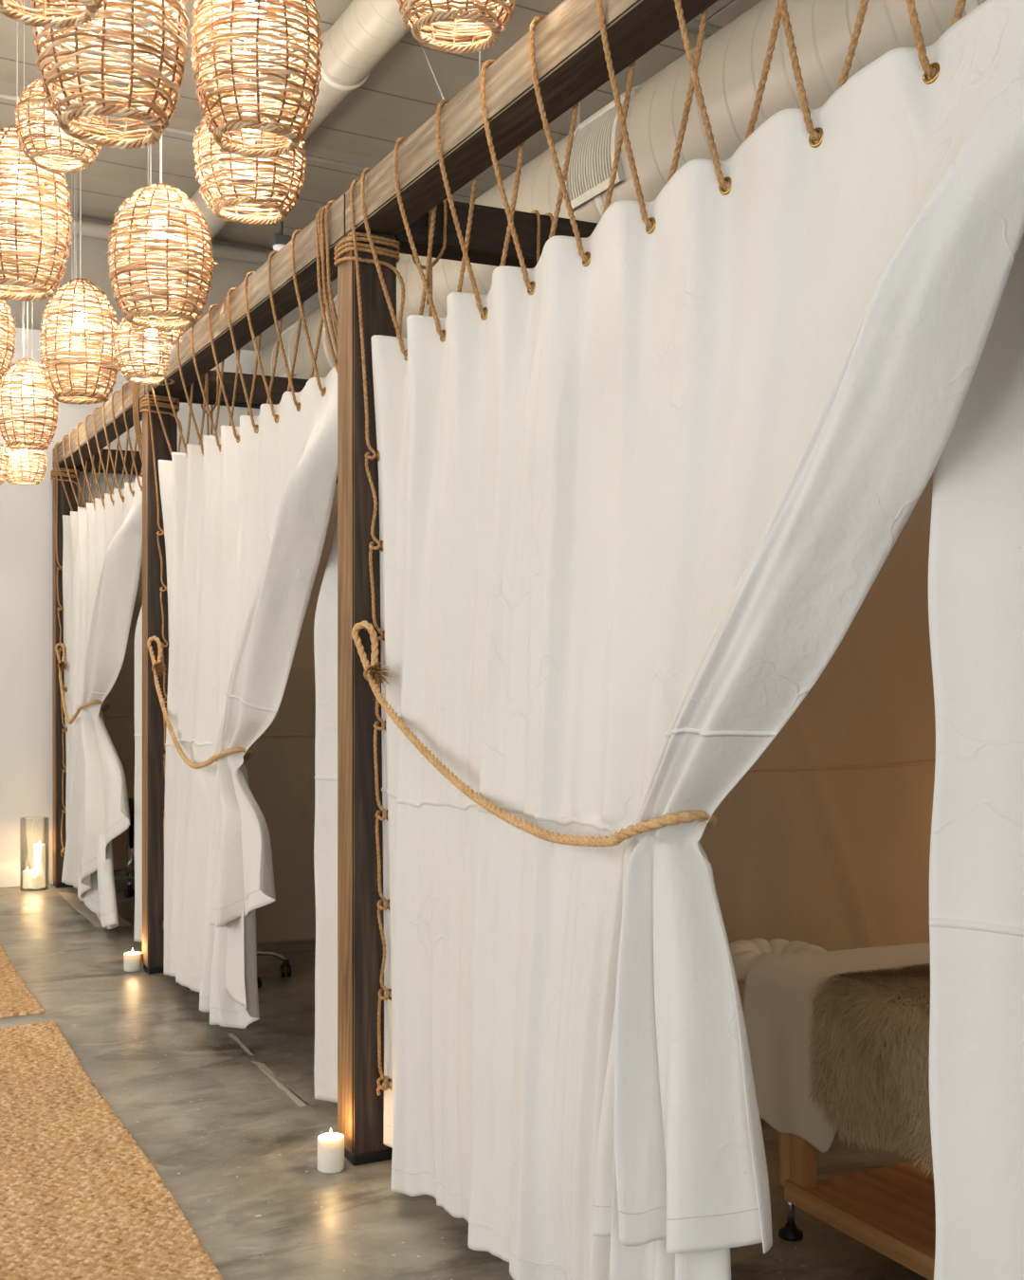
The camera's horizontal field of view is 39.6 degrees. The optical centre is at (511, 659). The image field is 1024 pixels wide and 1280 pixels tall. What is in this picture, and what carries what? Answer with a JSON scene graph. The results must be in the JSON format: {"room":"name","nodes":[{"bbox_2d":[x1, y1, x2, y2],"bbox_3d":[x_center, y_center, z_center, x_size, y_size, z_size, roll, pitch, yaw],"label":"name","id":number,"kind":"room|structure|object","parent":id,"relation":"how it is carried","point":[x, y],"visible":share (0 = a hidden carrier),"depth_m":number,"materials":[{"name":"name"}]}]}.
{"room":"massage spa","nodes":[
{"label":"massage spa","id":0,"kind":"room"},
{"bbox_2d":[0,326,259,887],"bbox_3d":[-3.590,-0.350,9.334,8.200,3.700,0.120,0,0,-26],"label":"wall","id":1,"kind":"structure","parent":0,"point":[26,511],"depth_m":9.46,"materials":[{"name":"white paint"}]},
{"bbox_2d":[0,204,337,351],"bbox_3d":[-3.656,-2.675,9.469,8.200,1.350,0.180,0,0,-26],"label":"wall","id":2,"kind":"structure","parent":0,"point":[228,274],"depth_m":9.80,"materials":[{"name":"grey paint"}]},
{"bbox_2d":[0,0,762,250],"bbox_3d":[-0.738,-3.116,3.538,8.200,0.448,13.400,0,0,-26],"label":"ceiling","id":3,"kind":"structure","parent":0,"point":[401,93],"depth_m":7.75,"materials":[{"name":"paint"}]},
{"bbox_2d":[0,443,9,485],"bbox_3d":[-3.021,-2.031,8.182,0.254,2.050,0.254,0,0,11],"label":"pendant lamp","id":4,"kind":"object","parent":3,"relation":"hanging from","point":[5,462],"visible":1,"depth_m":8.17,"materials":[{"name":"white wicker"}]},
{"bbox_2d":[0,299,17,379],"bbox_3d":[-2.467,-2.179,6.540,0.359,1.772,0.372,0,0,23],"label":"pendant lamp","id":5,"kind":"object","parent":3,"relation":"hanging from","point":[9,330],"visible":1,"depth_m":6.52,"materials":[{"name":"white wicker"}]},
{"bbox_2d":[0,152,47,485],"bbox_3d":[-2.910,-2.048,8.478,0.275,1.998,0.275,0,0,-5],"label":"pendant lamp","id":6,"kind":"object","parent":3,"relation":"hanging from","point":[24,456],"visible":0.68,"depth_m":8.42,"materials":[{"name":"white wicker"}]},
{"bbox_2d":[0,81,58,450],"bbox_3d":[-2.558,-2.083,7.504,0.341,1.936,0.312,0,0,39],"label":"pendant lamp","id":7,"kind":"object","parent":3,"relation":"hanging from","point":[27,388],"visible":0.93,"depth_m":7.41,"materials":[{"name":"white wicker"}]},
{"bbox_2d":[0,0,73,301],"bbox_3d":[-2.010,-2.276,5.794,0.425,1.572,0.448,0,0,-39],"label":"pendant lamp","id":8,"kind":"object","parent":3,"relation":"hanging from","point":[15,181],"visible":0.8,"depth_m":5.71,"materials":[{"name":"white wicker"}]},
{"bbox_2d":[11,151,22,166],"bbox_3d":[-2.019,-2.051,5.802,0.041,0.073,0.041,0,0,-39],"label":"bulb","id":9,"kind":"object","parent":8,"relation":"attached to","point":[21,165],"depth_m":5.79,"materials":[{"name":"white glass"}]},
{"bbox_2d":[0,0,105,28],"bbox_3d":[-1.095,-2.303,3.347,0.354,1.539,0.372,0,0,-26],"label":"pendant lamp","id":10,"kind":"object","parent":3,"relation":"hanging from","point":[72,18],"visible":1,"depth_m":3.44,"materials":[{"name":"wicker"}]},
{"bbox_2d":[13,1,104,172],"bbox_3d":[-1.554,-2.382,4.884,0.296,1.360,0.296,0,0,-24],"label":"pendant lamp","id":11,"kind":"object","parent":3,"relation":"hanging from","point":[27,99],"visible":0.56,"depth_m":4.81,"materials":[{"name":"white wicker"}]},
{"bbox_2d":[39,159,104,402],"bbox_3d":[-2.617,-2.293,8.473,0.363,1.488,0.398,0,0,11],"label":"pendant lamp","id":12,"kind":"object","parent":3,"relation":"hanging from","point":[78,336],"visible":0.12,"depth_m":8.46,"materials":[{"name":"white wicker"}]},
{"bbox_2d":[37,67,119,404],"bbox_3d":[-2.188,-2.178,7.209,0.392,1.730,0.432,0,0,-8],"label":"pendant lamp","id":13,"kind":"object","parent":3,"relation":"hanging from","point":[80,301],"visible":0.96,"depth_m":7.10,"materials":[{"name":"wicker"}]},
{"bbox_2d":[30,0,195,148],"bbox_3d":[-1.150,-2.294,4.122,0.459,1.534,0.436,0,0,-11],"label":"pendant lamp","id":14,"kind":"object","parent":3,"relation":"hanging from","point":[147,115],"visible":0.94,"depth_m":4.02,"materials":[{"name":"white wicker"}]},
{"bbox_2d":[0,208,275,264],"bbox_3d":[-3.572,-2.950,9.298,8.164,0.400,0.100,0,0,-26],"label":"pipe","id":15,"kind":"object","parent":3,"relation":"hanging from","point":[88,228],"visible":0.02,"depth_m":9.99,"materials":[{"name":"metal"}]},
{"bbox_2d":[112,4,184,384],"bbox_3d":[-1.645,-2.153,6.485,0.342,1.767,0.337,0,0,8],"label":"pendant lamp","id":16,"kind":"object","parent":3,"relation":"hanging from","point":[131,374],"visible":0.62,"depth_m":6.38,"materials":[{"name":"white wicker"}]},
{"bbox_2d":[103,10,216,330],"bbox_3d":[-1.354,-2.169,5.477,0.411,1.749,0.406,0,0,-26],"label":"pendant lamp","id":17,"kind":"object","parent":3,"relation":"hanging from","point":[162,231],"visible":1,"depth_m":5.36,"materials":[{"name":"wicker"}]},
{"bbox_2d":[191,21,307,224],"bbox_3d":[-0.986,-2.352,5.359,0.423,1.361,0.423,0,0,-39],"label":"pendant lamp","id":18,"kind":"object","parent":3,"relation":"hanging from","point":[285,204],"visible":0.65,"depth_m":5.26,"materials":[{"name":"wicker"}]},
{"bbox_2d":[190,0,323,157],"bbox_3d":[-0.787,-2.316,4.396,0.394,1.454,0.415,0,0,5],"label":"pendant lamp","id":19,"kind":"object","parent":3,"relation":"hanging from","point":[259,11],"visible":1,"depth_m":4.28,"materials":[{"name":"white wicker"}]},
{"bbox_2d":[270,189,291,251],"bbox_3d":[-1.464,-2.780,9.000,0.110,0.412,0.110,0,0,-26],"label":"ceiling spotlight","id":20,"kind":"object","parent":3,"relation":"attached to","point":[278,241],"visible":0.44,"depth_m":8.96,"materials":[{"name":"white plastic"}]},
{"bbox_2d":[146,0,429,281],"bbox_3d":[0.469,-2.795,3.931,0.272,0.422,13.000,0,0,-26],"label":"air duct","id":21,"kind":"object","parent":3,"relation":"hanging from","point":[365,33],"visible":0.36,"depth_m":6.21,"materials":[{"name":"metal"}]},
{"bbox_2d":[420,43,446,104],"bbox_3d":[-0.304,-2.197,5.250,0.004,1.580,3.090,0,0,-6],"label":"wire","id":22,"kind":"object","parent":3,"relation":"hanging from","point":[421,44],"visible":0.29,"depth_m":4.87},
{"bbox_2d":[396,0,515,54],"bbox_3d":[-0.113,-2.159,2.912,0.282,1.771,0.278,0,0,-7],"label":"pendant lamp","id":23,"kind":"object","parent":3,"relation":"hanging from","point":[452,9],"visible":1,"depth_m":2.94,"materials":[{"name":"white wicker"}]},
{"bbox_2d":[478,21,480,74],"bbox_3d":[-0.080,-2.214,3.561,0.004,1.612,0.004,0,0,-26],"label":"wire","id":24,"kind":"object","parent":3,"relation":"hanging from","point":[479,22],"visible":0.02,"depth_m":3.56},
{"bbox_2d":[251,0,986,411],"bbox_3d":[1.354,-2.277,4.367,0.778,1.378,13.000,0,0,-26],"label":"air duct","id":25,"kind":"object","parent":3,"relation":"hanging from","point":[730,67],"visible":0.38,"depth_m":5.07,"materials":[{"name":"metal"}]},
{"bbox_2d":[270,319,302,377],"bbox_3d":[-1.481,-2.019,9.357,0.096,0.367,0.420,0,0,-26],"label":"air duct","id":26,"kind":"object","parent":25,"relation":"attached to","point":[289,335],"depth_m":9.29,"materials":[{"name":"metal"}]},
{"bbox_2d":[563,89,635,212],"bbox_3d":[0.342,-2.019,5.652,0.096,0.367,0.420,0,0,-26],"label":"vent grille","id":27,"kind":"object","parent":25,"relation":"attached to","point":[594,141],"depth_m":5.63,"materials":[{"name":"metal"}]},
{"bbox_2d":[0,878,928,1279],"bbox_3d":[-0.738,1.550,3.538,8.200,0.100,13.400,0,0,-26],"label":"floor","id":28,"kind":"structure","parent":0,"point":[235,1153],"depth_m":4.51,"materials":[{"name":"concrete"}]},
{"bbox_2d":[0,943,45,1018],"bbox_3d":[-3.041,1.490,7.024,1.044,0.018,2.720,0,0,-26],"label":"jute rug","id":29,"kind":"object","parent":28,"relation":"on","point":[16,999],"visible":1,"depth_m":6.31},
{"bbox_2d":[19,816,49,891],"bbox_3d":[-3.122,1.266,9.300,0.180,0.468,0.180,0,0,-26],"label":"candle holder","id":30,"kind":"object","parent":28,"relation":"on","point":[27,881],"visible":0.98,"depth_m":9.25,"materials":[{"name":"clear glass"}]},
{"bbox_2d":[34,841,42,874],"bbox_3d":[-3.090,1.335,9.304,0.072,0.304,0.072,0,0,-26],"label":"candle","id":31,"kind":"object","parent":30,"relation":"in","point":[37,847],"visible":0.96,"depth_m":9.27,"materials":[{"name":"white wax"}]},
{"bbox_2d":[50,466,81,887],"bbox_3d":[-2.961,0.113,9.428,0.181,2.774,0.208,0,0,-26],"label":"wooden post","id":32,"kind":"object","parent":28,"relation":"on","point":[64,508],"depth_m":9.37,"materials":[{"name":"beige wood"}]},
{"bbox_2d":[54,642,109,724],"bbox_3d":[-2.658,0.137,8.712,0.174,0.504,1.432,0,0,-26],"label":"rope","id":33,"kind":"object","parent":32,"relation":"attached to","point":[61,666],"visible":0.97,"depth_m":9.00,"materials":[{"name":"fabric"}]},
{"bbox_2d":[52,369,145,468],"bbox_3d":[-2.351,-1.341,8.190,0.140,0.134,2.927,0,0,-26],"label":"timber beam","id":34,"kind":"structure","parent":32,"relation":"on","point":[127,389],"depth_m":8.01,"materials":[{"name":"beige wood"}]},
{"bbox_2d":[54,444,67,856],"bbox_3d":[-2.957,-0.064,9.320,0.078,2.713,0.061,0,0,-31],"label":"rope","id":35,"kind":"object","parent":34,"relation":"hanging from","point":[58,569],"visible":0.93,"depth_m":9.32,"materials":[{"name":"fabric"}]},
{"bbox_2d":[54,382,142,511],"bbox_3d":[-2.305,-1.149,8.095,0.180,0.560,2.666,0,0,-26],"label":"rope lacing","id":36,"kind":"object","parent":34,"relation":"attached to","point":[125,383],"visible":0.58,"depth_m":8.23,"materials":[{"name":"fabric"}]},
{"bbox_2d":[61,476,142,929],"bbox_3d":[-2.404,0.275,8.136,0.208,2.440,2.660,0,0,-25],"label":"curtain","id":37,"kind":"object","parent":36,"relation":"hanging from","point":[102,547],"visible":0.92,"depth_m":7.88,"materials":[{"name":"fabric"}]},
{"bbox_2d":[131,369,142,462],"bbox_3d":[-1.786,-1.140,7.041,0.176,0.572,0.125,0,0,-26],"label":"strands","id":38,"kind":"object","parent":34,"relation":"hanging from","point":[136,412],"visible":0.25,"depth_m":7.00,"materials":[{"name":"fabric"}]},
{"bbox_2d":[101,557,142,870],"bbox_3d":[-1.565,0.258,10.123,2.930,2.315,0.077,0,0,-26],"label":"canvas","id":39,"kind":"object","parent":32,"relation":"attached to","point":[119,717],"visible":0.02,"depth_m":9.60,"materials":[{"name":"fabric"}]},
{"bbox_2d":[76,448,337,483],"bbox_3d":[-1.569,-1.336,10.128,2.973,0.144,0.136,0,0,-26],"label":"cross beam","id":40,"kind":"structure","parent":32,"relation":"attached to","point":[104,454],"depth_m":9.53,"materials":[{"name":"brown wood"}]},
{"bbox_2d":[58,892,131,927],"bbox_3d":[-2.541,1.499,8.608,0.203,0.001,1.402,0,0,-26],"label":"trim","id":41,"kind":"structure","parent":28,"relation":"on","point":[73,900],"depth_m":8.50,"materials":[{"name":"paint"}]},
{"bbox_2d":[0,1021,223,1279],"bbox_3d":[-1.514,1.490,3.931,1.054,0.018,3.800,0,0,-26],"label":"jute rug","id":42,"kind":"object","parent":28,"relation":"on","point":[81,1198],"visible":1,"depth_m":4.00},
{"bbox_2d":[113,798,134,897],"bbox_3d":[-2.461,1.204,9.260,0.533,0.592,0.521,0,0,24],"label":"stool","id":43,"kind":"object","parent":28,"relation":"on","point":[129,891],"visible":0.34,"depth_m":9.21,"materials":[{"name":"black metal"}]},
{"bbox_2d":[123,949,142,971],"bbox_3d":[-1.835,1.447,6.880,0.085,0.106,0.085,0,0,-26],"label":"pillar candle","id":44,"kind":"object","parent":28,"relation":"on","point":[132,960],"visible":1,"depth_m":6.84,"materials":[{"name":"white wax"}]},
{"bbox_2d":[139,392,182,973],"bbox_3d":[-1.698,0.113,6.862,0.181,2.774,0.208,0,0,-26],"label":"wooden post","id":45,"kind":"object","parent":28,"relation":"on","point":[153,726],"depth_m":6.80,"materials":[{"name":"beige wood"}]},
{"bbox_2d":[134,604,142,942],"bbox_3d":[-1.755,0.260,7.259,0.187,2.400,0.613,0,0,-38],"label":"curtain","id":46,"kind":"object","parent":45,"relation":"attached to","point":[138,629],"visible":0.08,"depth_m":7.36,"materials":[{"name":"white fabric"}]},
{"bbox_2d":[146,635,255,768],"bbox_3d":[-1.355,0.164,6.087,0.157,0.561,1.573,0,0,-26],"label":"rope","id":47,"kind":"object","parent":45,"relation":"attached to","point":[157,667],"visible":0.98,"depth_m":6.32,"materials":[{"name":"fabric"}]},
{"bbox_2d":[176,370,309,408],"bbox_3d":[-0.306,-1.336,7.562,2.973,0.144,0.136,0,0,-26],"label":"cross beam","id":48,"kind":"structure","parent":45,"relation":"attached to","point":[280,385],"depth_m":6.99,"materials":[{"name":"brown wood"}]},
{"bbox_2d":[200,368,219,435],"bbox_3d":[-1.485,-1.183,6.982,0.065,0.487,0.180,0,0,-22],"label":"strands","id":49,"kind":"object","parent":48,"relation":"hanging from","point":[217,376],"visible":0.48,"depth_m":6.92,"materials":[{"name":"fabric"}]},
{"bbox_2d":[243,483,337,944],"bbox_3d":[-0.298,0.258,7.548,2.930,2.315,0.060,0,0,-27],"label":"canvas","id":50,"kind":"object","parent":45,"relation":"attached to","point":[281,771],"visible":0.09,"depth_m":7.13,"materials":[{"name":"fabric"}]},
{"bbox_2d":[184,950,291,989],"bbox_3d":[-1.311,1.204,6.701,0.533,0.592,0.521,0,0,2],"label":"stool","id":51,"kind":"object","parent":28,"relation":"on","point":[285,962],"visible":0.13,"depth_m":6.72,"materials":[{"name":"black metal"}]},
{"bbox_2d":[228,1032,255,1055],"bbox_3d":[-1.059,1.499,5.553,0.026,0.001,0.352,0,0,-25],"label":"trim","id":52,"kind":"structure","parent":28,"relation":"on","point":[230,1034],"depth_m":5.54,"materials":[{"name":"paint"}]},
{"bbox_2d":[251,1060,309,1106],"bbox_3d":[-0.829,1.499,5.050,0.040,0.001,0.607,0,0,-26],"label":"trim","id":53,"kind":"structure","parent":28,"relation":"on","point":[300,1102],"depth_m":5.01,"materials":[{"name":"paint"}]},
{"bbox_2d":[317,1129,344,1173],"bbox_3d":[-0.533,1.440,4.190,0.079,0.120,0.079,0,0,-26],"label":"pillar candle","id":54,"kind":"object","parent":28,"relation":"on","point":[331,1144],"visible":1,"depth_m":4.16,"materials":[{"name":"white wax"}]},
{"bbox_2d":[333,230,405,1165],"bbox_3d":[-0.433,0.113,4.292,0.181,2.774,0.209,0,0,-26],"label":"wooden post","id":55,"kind":"object","parent":28,"relation":"on","point":[360,1111],"depth_m":4.24,"materials":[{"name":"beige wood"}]},
{"bbox_2d":[145,193,347,395],"bbox_3d":[-1.072,-1.341,5.590,0.140,0.134,2.861,0,0,-26],"label":"timber beam","id":56,"kind":"structure","parent":55,"relation":"on","point":[283,291],"depth_m":5.23,"materials":[{"name":"beige wood"}]},
{"bbox_2d":[146,365,168,929],"bbox_3d":[-1.685,-0.068,6.771,0.121,2.717,0.066,0,0,13],"label":"rope","id":57,"kind":"object","parent":56,"relation":"hanging from","point":[158,534],"visible":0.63,"depth_m":6.76,"materials":[{"name":"fabric"}]},
{"bbox_2d":[148,206,337,458],"bbox_3d":[-1.042,-1.156,5.524,0.212,0.562,2.647,0,0,-26],"label":"rope lacing","id":58,"kind":"object","parent":56,"relation":"attached to","point":[301,318],"visible":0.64,"depth_m":5.42,"materials":[{"name":"fabric"}]},
{"bbox_2d":[158,366,337,1028],"bbox_3d":[-1.131,0.253,5.575,0.187,2.396,2.661,0,0,-25],"label":"curtain","id":59,"kind":"object","parent":58,"relation":"hanging from","point":[246,521],"visible":0.98,"depth_m":5.48,"materials":[{"name":"fabric"}]},
{"bbox_2d":[315,200,337,372],"bbox_3d":[-0.523,-1.140,4.475,0.177,0.573,0.125,0,0,-26],"label":"strands","id":60,"kind":"object","parent":56,"relation":"hanging from","point":[325,208],"visible":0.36,"depth_m":4.43,"materials":[{"name":"fabric"}]},
{"bbox_2d":[313,517,337,1102],"bbox_3d":[-0.476,0.260,4.650,0.181,2.400,0.529,0,0,-41],"label":"curtain","id":61,"kind":"object","parent":55,"relation":"attached to","point":[325,627],"visible":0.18,"depth_m":4.71,"materials":[{"name":"white fabric"}]},
{"bbox_2d":[394,200,597,268],"bbox_3d":[0.958,-1.336,4.992,2.973,0.144,0.136,0,0,-26],"label":"cross beam","id":62,"kind":"structure","parent":55,"relation":"attached to","point":[489,225],"depth_m":4.42,"materials":[{"name":"brown wood"}]},
{"bbox_2d":[411,199,447,316],"bbox_3d":[-0.257,-1.183,4.395,0.065,0.487,0.180,0,0,-22],"label":"strands","id":63,"kind":"object","parent":62,"relation":"hanging from","point":[432,264],"visible":0.4,"depth_m":4.33,"materials":[{"name":"fabric"}]},
{"bbox_2d":[530,210,553,263],"bbox_3d":[0.075,-1.183,4.558,0.065,0.487,0.180,0,0,-22],"label":"strands","id":64,"kind":"object","parent":62,"relation":"hanging from","point":[537,212],"visible":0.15,"depth_m":4.47,"materials":[{"name":"fabric"}]},
{"bbox_2d":[351,620,717,852],"bbox_3d":[-0.076,0.138,3.397,0.212,0.512,1.804,0,0,-29],"label":"rope","id":65,"kind":"object","parent":55,"relation":"attached to","point":[372,673],"visible":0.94,"depth_m":3.22,"materials":[{"name":"fabric"}]},
{"bbox_2d":[698,473,935,1005],"bbox_3d":[0.962,0.258,4.988,2.930,2.315,0.066,0,0,-26],"label":"canvas","id":66,"kind":"object","parent":55,"relation":"attached to","point":[824,841],"visible":0.2,"depth_m":5.11,"materials":[{"name":"fabric"}]},
{"bbox_2d":[778,1132,935,1279],"bbox_3d":[1.357,1.155,3.164,0.750,0.690,1.760,0,0,-26],"label":"massage table","id":67,"kind":"object","parent":28,"relation":"on","point":[890,1210],"visible":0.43,"depth_m":3.56,"materials":[{"name":"brown wood"}]},
{"bbox_2d":[729,938,827,984],"bbox_3d":[0.742,0.878,4.003,0.351,0.125,0.457,0,0,4],"label":"cushion","id":68,"kind":"object","parent":67,"relation":"on","point":[744,954],"visible":0.27,"depth_m":4.06,"materials":[{"name":"fabric"}]},
{"bbox_2d":[742,942,930,1152],"bbox_3d":[1.355,1.007,3.139,0.777,0.416,1.837,0,0,-26],"label":"sheet","id":69,"kind":"object","parent":67,"relation":"on","point":[777,992],"visible":0.31,"depth_m":3.68,"materials":[{"name":"fabric"}]},
{"bbox_2d":[805,960,933,1175],"bbox_3d":[1.398,0.973,3.011,0.812,0.436,1.479,0,0,-26],"label":"sheepskin throw","id":70,"kind":"object","parent":69,"relation":"on","point":[870,1051],"visible":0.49,"depth_m":3.31,"materials":[{"name":"fur"}]},
{"bbox_2d":[810,1157,935,1255],"bbox_3d":[1.371,1.361,3.138,0.710,0.027,1.500,0,0,-26],"label":"shelf","id":71,"kind":"object","parent":67,"relation":"attached to","point":[890,1210],"depth_m":3.51,"materials":[{"name":"brown wood"}]},
{"bbox_3d":[0.821,0.113,1.742,0.140,2.774,0.140,0,0,-26],"label":"wooden post","id":72,"kind":"object","parent":28,"relation":"on","visible":0},
{"bbox_2d":[345,0,718,236],"bbox_3d":[0.190,-1.341,3.024,0.140,0.134,2.853,0,0,-26],"label":"timber beam","id":73,"kind":"structure","parent":72,"relation":"on","point":[570,54],"depth_m":3.30,"materials":[{"name":"beige wood"}]},
{"bbox_2d":[349,178,389,1096],"bbox_3d":[-0.416,-0.069,4.191,0.139,2.723,0.064,0,0,-7],"label":"rope","id":74,"kind":"object","parent":73,"relation":"hanging from","point":[386,1082],"visible":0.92,"depth_m":4.19,"materials":[{"name":"fabric"}]},
{"bbox_2d":[360,0,966,357],"bbox_3d":[0.219,-1.160,2.964,0.209,0.568,2.648,0,0,-26],"label":"rope lacing","id":75,"kind":"object","parent":73,"relation":"attached to","point":[781,9],"visible":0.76,"depth_m":3.12,"materials":[{"name":"fabric"}]},
{"bbox_2d":[371,0,1023,1279],"bbox_3d":[0.125,0.253,2.996,0.214,2.396,2.665,0,0,-26],"label":"curtain","id":76,"kind":"object","parent":75,"relation":"hanging from","point":[634,507],"visible":0.98,"depth_m":2.80,"materials":[{"name":"fabric"}]},
{"bbox_2d":[928,234,1023,1279],"bbox_3d":[0.811,0.260,2.033,0.178,2.400,0.562,0,0,-39],"label":"curtain","id":77,"kind":"object","parent":72,"relation":"attached to","point":[976,559],"visible":0.77,"depth_m":2.10,"materials":[{"name":"white fabric"}]},
{"bbox_3d":[-4.418,-0.875,1.560,0.150,4.750,13.100,0,0,-26],"label":"wall","id":78,"kind":"structure","parent":0,"visible":0},
{"bbox_2d":[0,92,487,194],"bbox_3d":[-2.680,-2.970,7.486,8.161,0.324,0.024,0,0,-26],"label":"pipe","id":79,"kind":"object","parent":78,"relation":"attached to","point":[2,95],"visible":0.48,"depth_m":8.22,"materials":[{"name":"metal"}]},
{"bbox_2d":[677,18,722,37],"bbox_3d":[-1.554,-2.930,5.198,8.162,0.360,0.060,0,0,-26],"label":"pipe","id":80,"kind":"object","parent":78,"relation":"attached to","point":[692,27],"visible":0.02,"depth_m":6.36,"materials":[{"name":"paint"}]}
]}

